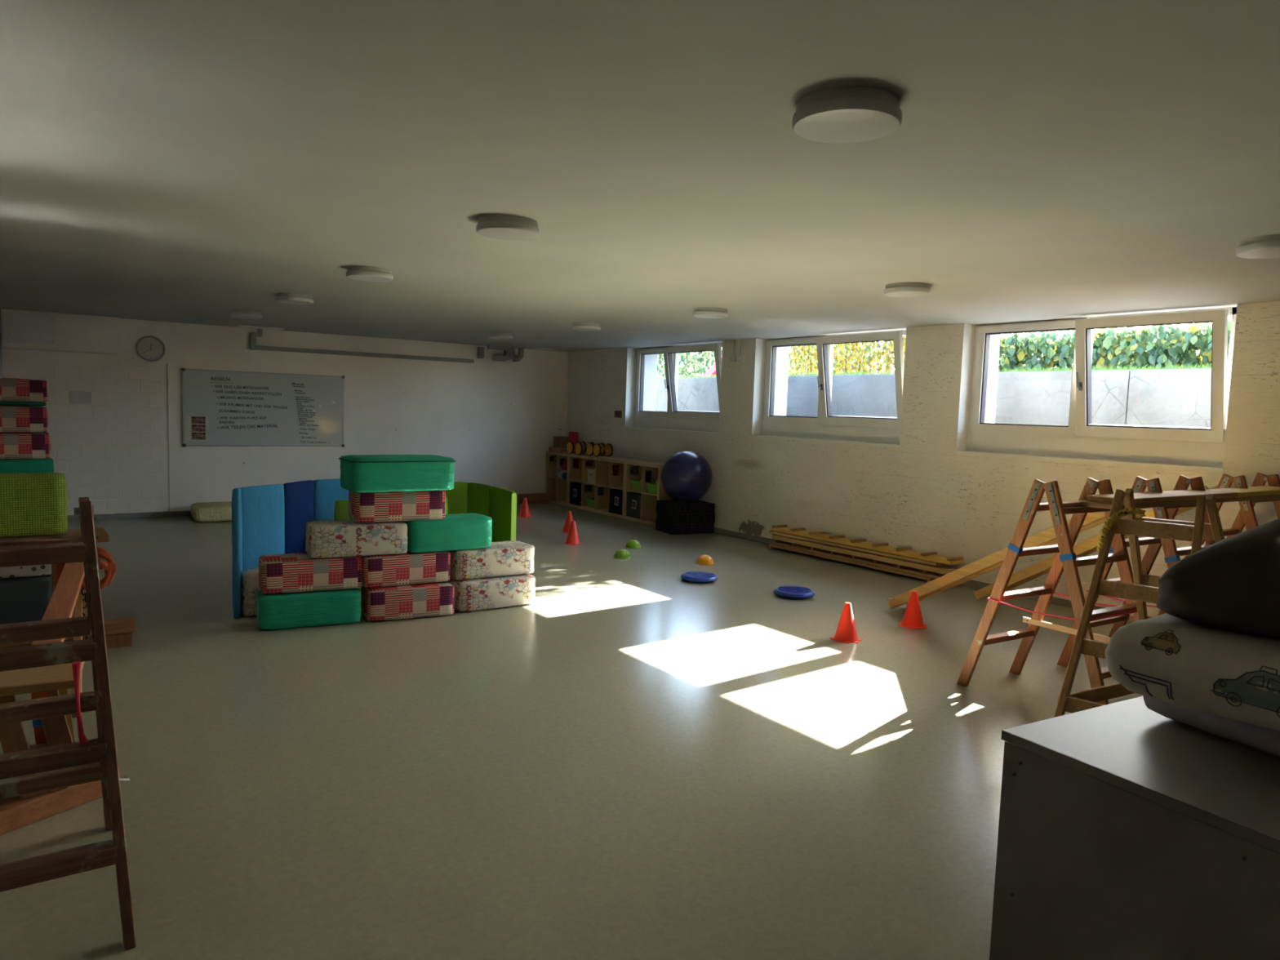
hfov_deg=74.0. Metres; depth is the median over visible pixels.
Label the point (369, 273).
ceiling lamp
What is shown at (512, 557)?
foam block
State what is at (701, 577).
cushion
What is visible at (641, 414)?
window
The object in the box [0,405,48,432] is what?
foam block
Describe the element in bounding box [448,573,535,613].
foam block
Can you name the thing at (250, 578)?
foam block
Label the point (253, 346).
cable trunking
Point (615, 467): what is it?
picture
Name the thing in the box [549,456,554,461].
picture
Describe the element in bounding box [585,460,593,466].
picture
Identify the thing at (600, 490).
picture
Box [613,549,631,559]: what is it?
dome
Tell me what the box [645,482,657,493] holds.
plastic tub
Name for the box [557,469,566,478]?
pile
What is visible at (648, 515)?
cube shelf
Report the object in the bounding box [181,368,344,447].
whiteboard
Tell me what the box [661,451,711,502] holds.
ball
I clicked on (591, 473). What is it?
box
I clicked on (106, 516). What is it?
baseboard
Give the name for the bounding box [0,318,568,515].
wall
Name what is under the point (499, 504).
mat
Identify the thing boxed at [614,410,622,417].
picture
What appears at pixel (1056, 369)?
grass
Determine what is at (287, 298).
ceiling lamp
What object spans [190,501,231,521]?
floor cushion
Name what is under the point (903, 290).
ceiling lamp
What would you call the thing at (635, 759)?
floor
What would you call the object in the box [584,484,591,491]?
picture
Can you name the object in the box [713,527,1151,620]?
baseboard
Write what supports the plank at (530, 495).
on the plank at (545, 497)
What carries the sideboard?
on the floor
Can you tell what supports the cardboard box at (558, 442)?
on the wooden tray
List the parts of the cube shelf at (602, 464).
shelf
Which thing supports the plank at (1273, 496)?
on the step ladder at (1246, 517)
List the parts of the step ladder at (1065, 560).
hinge plate, hinge plate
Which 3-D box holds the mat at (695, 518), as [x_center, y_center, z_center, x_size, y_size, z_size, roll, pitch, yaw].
[0.587,0.474,11.044,0.629,0.128,0.518,0,5,-26]
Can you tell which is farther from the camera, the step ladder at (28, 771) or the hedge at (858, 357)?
the hedge at (858, 357)
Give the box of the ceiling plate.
[235,324,284,330]
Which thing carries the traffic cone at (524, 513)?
on the floor
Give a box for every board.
[768,542,935,582]
[769,530,946,565]
[771,524,964,564]
[771,533,960,574]
[773,539,944,578]
[1062,500,1087,506]
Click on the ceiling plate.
(237, 326)
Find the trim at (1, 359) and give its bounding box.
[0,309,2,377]
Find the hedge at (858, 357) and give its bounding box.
[788,335,1001,375]
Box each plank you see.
[31,562,84,644]
[516,493,552,497]
[516,496,551,500]
[516,499,550,503]
[1080,497,1238,510]
[1086,489,1237,505]
[1204,485,1279,497]
[1238,494,1279,501]
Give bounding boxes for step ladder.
[0,497,136,950]
[956,477,1138,705]
[1053,488,1224,717]
[1057,475,1214,666]
[1157,472,1279,615]
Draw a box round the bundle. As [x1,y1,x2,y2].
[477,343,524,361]
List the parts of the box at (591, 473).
box lid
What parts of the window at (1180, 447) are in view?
sash, handle, sill, apron panel, sash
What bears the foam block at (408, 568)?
on the foam block at (430, 599)
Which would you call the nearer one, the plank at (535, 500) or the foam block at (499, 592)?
the foam block at (499, 592)
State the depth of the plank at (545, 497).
13.72 m
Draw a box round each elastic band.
[986,592,1137,621]
[1086,590,1156,607]
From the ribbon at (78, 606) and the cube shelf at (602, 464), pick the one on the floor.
the cube shelf at (602, 464)
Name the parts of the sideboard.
panel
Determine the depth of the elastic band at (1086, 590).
5.17 m
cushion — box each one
[0,472,67,537]
[0,564,51,578]
[0,573,52,624]
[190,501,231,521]
[680,571,718,583]
[773,585,814,599]
[1105,613,1279,731]
[1142,695,1279,756]
[1156,518,1279,639]
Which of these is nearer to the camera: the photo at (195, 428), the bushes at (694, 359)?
the photo at (195, 428)
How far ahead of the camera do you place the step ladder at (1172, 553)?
5.29 m
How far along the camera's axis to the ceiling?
3.12 m
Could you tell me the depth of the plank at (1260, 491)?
5.42 m
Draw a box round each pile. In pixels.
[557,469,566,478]
[560,460,567,471]
[561,471,566,479]
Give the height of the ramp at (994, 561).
1.157 m
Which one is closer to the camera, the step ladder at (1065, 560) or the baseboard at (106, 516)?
the step ladder at (1065, 560)
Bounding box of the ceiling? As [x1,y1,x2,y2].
[0,0,1279,351]
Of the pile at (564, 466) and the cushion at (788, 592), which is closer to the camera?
the cushion at (788, 592)
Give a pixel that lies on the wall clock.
(150, 348)
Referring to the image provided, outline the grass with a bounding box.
[657,363,1227,377]
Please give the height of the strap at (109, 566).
0.431 m
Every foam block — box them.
[0,377,48,402]
[0,400,46,406]
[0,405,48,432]
[0,432,51,459]
[0,457,53,473]
[241,567,260,617]
[257,588,361,630]
[258,552,362,594]
[305,520,407,561]
[338,454,456,492]
[347,490,445,522]
[360,551,450,587]
[360,581,454,621]
[403,513,492,552]
[448,540,534,582]
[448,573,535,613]
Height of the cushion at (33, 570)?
0.174 m
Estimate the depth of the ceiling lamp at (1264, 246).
4.01 m
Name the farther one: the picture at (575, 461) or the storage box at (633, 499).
the picture at (575, 461)
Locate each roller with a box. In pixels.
[566,440,594,454]
[586,442,613,457]
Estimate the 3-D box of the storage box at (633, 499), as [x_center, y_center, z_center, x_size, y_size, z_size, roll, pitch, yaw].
[0.044,0.354,12.018,0.339,0.345,0.343,-2,6,-35]
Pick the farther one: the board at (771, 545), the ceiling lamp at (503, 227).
the board at (771, 545)
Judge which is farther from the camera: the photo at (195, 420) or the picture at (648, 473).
the picture at (648, 473)
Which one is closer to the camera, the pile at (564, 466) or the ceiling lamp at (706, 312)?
the ceiling lamp at (706, 312)
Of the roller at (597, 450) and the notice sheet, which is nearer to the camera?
the notice sheet
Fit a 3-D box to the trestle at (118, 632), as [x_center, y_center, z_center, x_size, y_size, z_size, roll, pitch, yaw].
[-3.677,0.681,5.045,1.140,0.705,0.360,-2,6,-37]
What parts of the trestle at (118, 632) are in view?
post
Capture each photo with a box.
[191,416,205,423]
[191,424,205,431]
[191,432,205,439]
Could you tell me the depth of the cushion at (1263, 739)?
2.05 m
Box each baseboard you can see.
[67,511,191,520]
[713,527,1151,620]
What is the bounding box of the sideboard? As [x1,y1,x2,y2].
[989,696,1279,959]
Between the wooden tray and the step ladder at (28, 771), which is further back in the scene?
the wooden tray
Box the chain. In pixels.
[80,587,87,639]
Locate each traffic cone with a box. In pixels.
[516,497,532,517]
[560,511,577,533]
[564,520,581,544]
[830,602,862,643]
[898,591,926,629]
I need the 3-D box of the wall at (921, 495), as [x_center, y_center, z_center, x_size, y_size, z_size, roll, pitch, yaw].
[3.346,-0.186,8.116,0.511,2.571,15.224,-2,6,-35]
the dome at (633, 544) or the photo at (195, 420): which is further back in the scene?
the photo at (195, 420)
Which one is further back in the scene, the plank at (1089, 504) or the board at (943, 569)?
the board at (943, 569)
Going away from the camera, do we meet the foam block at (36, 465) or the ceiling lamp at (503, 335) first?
the foam block at (36, 465)
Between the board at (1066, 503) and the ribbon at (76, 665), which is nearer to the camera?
the ribbon at (76, 665)
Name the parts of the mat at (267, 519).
mat panel, mat panel, mat panel, mat panel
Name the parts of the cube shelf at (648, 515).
shelf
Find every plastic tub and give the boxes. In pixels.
[584,497,594,508]
[630,480,641,491]
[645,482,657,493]
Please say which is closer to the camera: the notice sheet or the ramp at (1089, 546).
the ramp at (1089, 546)
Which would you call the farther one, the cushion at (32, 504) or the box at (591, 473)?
the box at (591, 473)
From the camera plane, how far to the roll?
13.63 m
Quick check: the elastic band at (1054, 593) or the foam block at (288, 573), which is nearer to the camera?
the elastic band at (1054, 593)
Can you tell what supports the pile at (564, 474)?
on the cube shelf at (557, 486)
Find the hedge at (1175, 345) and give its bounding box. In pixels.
[998,316,1231,372]
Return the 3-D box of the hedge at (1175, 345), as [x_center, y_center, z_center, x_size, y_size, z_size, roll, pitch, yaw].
[6.431,-1.350,8.735,0.635,0.666,6.189,-2,6,-35]
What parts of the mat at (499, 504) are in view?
mat panel, mat panel, mat panel, mat panel, mat panel, mat panel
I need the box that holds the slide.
[694,363,715,377]
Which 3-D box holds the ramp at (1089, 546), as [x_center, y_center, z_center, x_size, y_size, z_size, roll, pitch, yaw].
[3.519,0.537,6.712,0.240,1.155,1.778,-2,6,-35]
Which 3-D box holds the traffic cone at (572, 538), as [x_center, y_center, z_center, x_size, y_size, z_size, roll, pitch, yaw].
[-0.771,0.600,9.781,0.203,0.262,0.203,6,7,43]
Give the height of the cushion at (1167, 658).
0.218 m
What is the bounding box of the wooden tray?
[548,447,568,453]
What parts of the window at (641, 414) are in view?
sash, handle, sill, apron panel, sash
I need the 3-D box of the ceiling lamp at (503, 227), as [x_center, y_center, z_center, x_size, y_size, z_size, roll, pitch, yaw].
[-0.652,-1.243,4.195,0.312,0.067,0.312,-2,6,-35]
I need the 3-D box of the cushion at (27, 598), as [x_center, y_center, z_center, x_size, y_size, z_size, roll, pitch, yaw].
[-4.153,0.791,5.348,0.813,0.404,0.514,-2,6,-35]
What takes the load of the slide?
on the trim
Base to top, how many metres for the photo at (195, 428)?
0.092 m
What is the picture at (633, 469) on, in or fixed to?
attached to the cube shelf at (648, 515)
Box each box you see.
[553,435,568,448]
[569,481,581,506]
[587,469,595,484]
[608,488,622,515]
[626,492,640,519]
[729,339,745,362]
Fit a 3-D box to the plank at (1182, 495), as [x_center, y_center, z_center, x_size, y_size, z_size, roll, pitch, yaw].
[3.051,0.095,4.927,1.320,0.031,0.212,-1,6,-33]
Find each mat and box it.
[231,478,348,617]
[333,481,516,595]
[655,520,714,534]
[656,499,715,514]
[656,510,715,524]
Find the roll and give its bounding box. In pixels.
[568,431,578,453]
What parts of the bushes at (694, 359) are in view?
stem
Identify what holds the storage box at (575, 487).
on the cube shelf at (602, 464)
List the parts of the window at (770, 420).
sash, handle, sill, apron panel, sash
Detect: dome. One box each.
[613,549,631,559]
[625,539,640,548]
[696,555,713,564]
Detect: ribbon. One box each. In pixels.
[71,596,82,718]
[71,661,88,744]
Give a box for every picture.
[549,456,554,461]
[560,458,565,465]
[572,458,578,468]
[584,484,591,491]
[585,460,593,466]
[597,487,603,495]
[612,464,618,475]
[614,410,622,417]
[629,466,639,475]
[644,470,651,482]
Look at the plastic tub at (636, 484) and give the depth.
11.93 m
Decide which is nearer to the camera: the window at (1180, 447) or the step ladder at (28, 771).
the step ladder at (28, 771)
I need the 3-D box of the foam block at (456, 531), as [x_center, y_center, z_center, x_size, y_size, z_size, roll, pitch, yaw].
[-1.473,0.395,6.432,0.657,0.245,0.318,-2,6,-35]
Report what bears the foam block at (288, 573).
on the foam block at (328, 607)
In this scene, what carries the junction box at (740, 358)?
attached to the wall at (921, 495)
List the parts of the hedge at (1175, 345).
stem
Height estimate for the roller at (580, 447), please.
0.206 m
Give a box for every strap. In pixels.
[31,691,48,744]
[54,546,115,589]
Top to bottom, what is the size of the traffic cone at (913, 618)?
0.262 m
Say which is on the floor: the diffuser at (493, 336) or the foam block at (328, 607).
the foam block at (328, 607)
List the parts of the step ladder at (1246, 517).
hinge plate, hinge plate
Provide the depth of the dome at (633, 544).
9.59 m
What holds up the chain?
hanging from the strap at (109, 566)
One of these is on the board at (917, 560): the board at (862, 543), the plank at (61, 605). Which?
the board at (862, 543)
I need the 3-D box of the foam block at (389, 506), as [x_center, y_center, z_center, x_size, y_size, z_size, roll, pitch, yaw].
[-1.782,0.175,6.238,0.660,0.232,0.319,-1,5,-29]
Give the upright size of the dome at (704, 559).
0.086 m
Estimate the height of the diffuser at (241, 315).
0.038 m
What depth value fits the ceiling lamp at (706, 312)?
7.43 m
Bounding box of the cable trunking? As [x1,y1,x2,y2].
[249,328,474,363]
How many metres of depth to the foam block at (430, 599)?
6.12 m
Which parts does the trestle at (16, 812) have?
leg, leg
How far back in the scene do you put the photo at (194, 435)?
11.01 m
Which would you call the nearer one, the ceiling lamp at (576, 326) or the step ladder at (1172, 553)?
the step ladder at (1172, 553)
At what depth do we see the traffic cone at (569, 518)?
10.63 m
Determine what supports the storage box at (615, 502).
on the cube shelf at (602, 464)
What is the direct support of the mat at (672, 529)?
on the floor
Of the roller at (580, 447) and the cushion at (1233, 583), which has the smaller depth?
the cushion at (1233, 583)
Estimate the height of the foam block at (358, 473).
0.248 m
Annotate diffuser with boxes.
[230,312,262,319]
[488,334,512,339]
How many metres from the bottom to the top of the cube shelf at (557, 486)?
0.826 m
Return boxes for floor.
[0,502,1142,959]
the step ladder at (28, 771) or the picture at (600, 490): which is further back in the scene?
the picture at (600, 490)
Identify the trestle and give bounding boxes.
[0,527,135,648]
[0,661,120,835]
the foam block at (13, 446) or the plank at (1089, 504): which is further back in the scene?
the foam block at (13, 446)
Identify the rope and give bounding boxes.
[1097,506,1146,554]
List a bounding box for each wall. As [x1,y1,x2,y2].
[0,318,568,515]
[566,301,1279,617]
[655,368,1211,427]
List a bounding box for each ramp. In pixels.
[887,490,1148,608]
[973,484,1217,599]
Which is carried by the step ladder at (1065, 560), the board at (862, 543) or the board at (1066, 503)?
the board at (1066, 503)
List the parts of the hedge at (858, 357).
stem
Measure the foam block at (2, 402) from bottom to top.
0.050 m
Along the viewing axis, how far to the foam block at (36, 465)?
7.56 m
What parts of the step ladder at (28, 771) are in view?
hinge plate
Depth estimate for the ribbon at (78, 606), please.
4.63 m
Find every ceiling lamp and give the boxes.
[230,309,262,319]
[275,293,313,304]
[346,265,393,281]
[475,214,539,240]
[488,332,512,339]
[572,322,600,330]
[693,306,728,318]
[791,85,902,143]
[884,282,931,297]
[1235,233,1279,258]
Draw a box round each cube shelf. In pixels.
[545,451,586,506]
[567,453,643,518]
[623,460,675,525]
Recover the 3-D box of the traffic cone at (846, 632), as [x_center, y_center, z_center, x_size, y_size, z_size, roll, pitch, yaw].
[1.455,0.992,5.969,0.203,0.262,0.203,1,5,-13]
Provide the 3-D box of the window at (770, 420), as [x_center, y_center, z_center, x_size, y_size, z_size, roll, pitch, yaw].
[2.241,-1.036,9.661,0.570,1.206,2.225,-2,6,-35]
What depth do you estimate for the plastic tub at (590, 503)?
12.95 m
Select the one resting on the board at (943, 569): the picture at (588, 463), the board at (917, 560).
the board at (917, 560)
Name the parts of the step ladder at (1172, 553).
hinge plate, hinge plate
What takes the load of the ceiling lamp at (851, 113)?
attached to the ceiling
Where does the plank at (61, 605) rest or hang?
attached to the trestle at (118, 632)
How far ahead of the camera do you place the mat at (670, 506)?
10.86 m
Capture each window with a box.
[624,341,723,435]
[751,327,906,447]
[955,303,1238,471]
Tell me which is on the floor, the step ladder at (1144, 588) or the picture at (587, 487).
the step ladder at (1144, 588)
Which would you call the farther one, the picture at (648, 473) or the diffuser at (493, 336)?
the picture at (648, 473)
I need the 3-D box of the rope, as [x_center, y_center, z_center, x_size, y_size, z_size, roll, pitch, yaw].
[2.293,0.332,4.070,0.246,0.418,0.120,0,5,-16]
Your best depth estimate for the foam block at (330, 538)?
5.95 m
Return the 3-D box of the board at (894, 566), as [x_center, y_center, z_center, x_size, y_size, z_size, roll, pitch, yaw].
[2.308,0.815,8.921,0.220,0.056,2.350,-2,6,-35]
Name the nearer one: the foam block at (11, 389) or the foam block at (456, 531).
the foam block at (456, 531)
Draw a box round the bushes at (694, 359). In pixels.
[657,342,877,377]
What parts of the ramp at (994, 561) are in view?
rail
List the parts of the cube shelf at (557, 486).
shelf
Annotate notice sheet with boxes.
[68,391,91,404]
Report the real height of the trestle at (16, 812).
0.495 m
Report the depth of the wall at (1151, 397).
9.54 m
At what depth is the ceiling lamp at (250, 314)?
8.96 m
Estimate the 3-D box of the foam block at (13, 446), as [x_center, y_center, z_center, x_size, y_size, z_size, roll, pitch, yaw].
[-5.666,-0.310,7.580,0.672,0.240,0.317,-2,6,-35]
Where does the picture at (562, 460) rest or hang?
attached to the cube shelf at (557, 486)
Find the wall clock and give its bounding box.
[136,336,165,361]
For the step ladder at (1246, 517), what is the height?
1.264 m

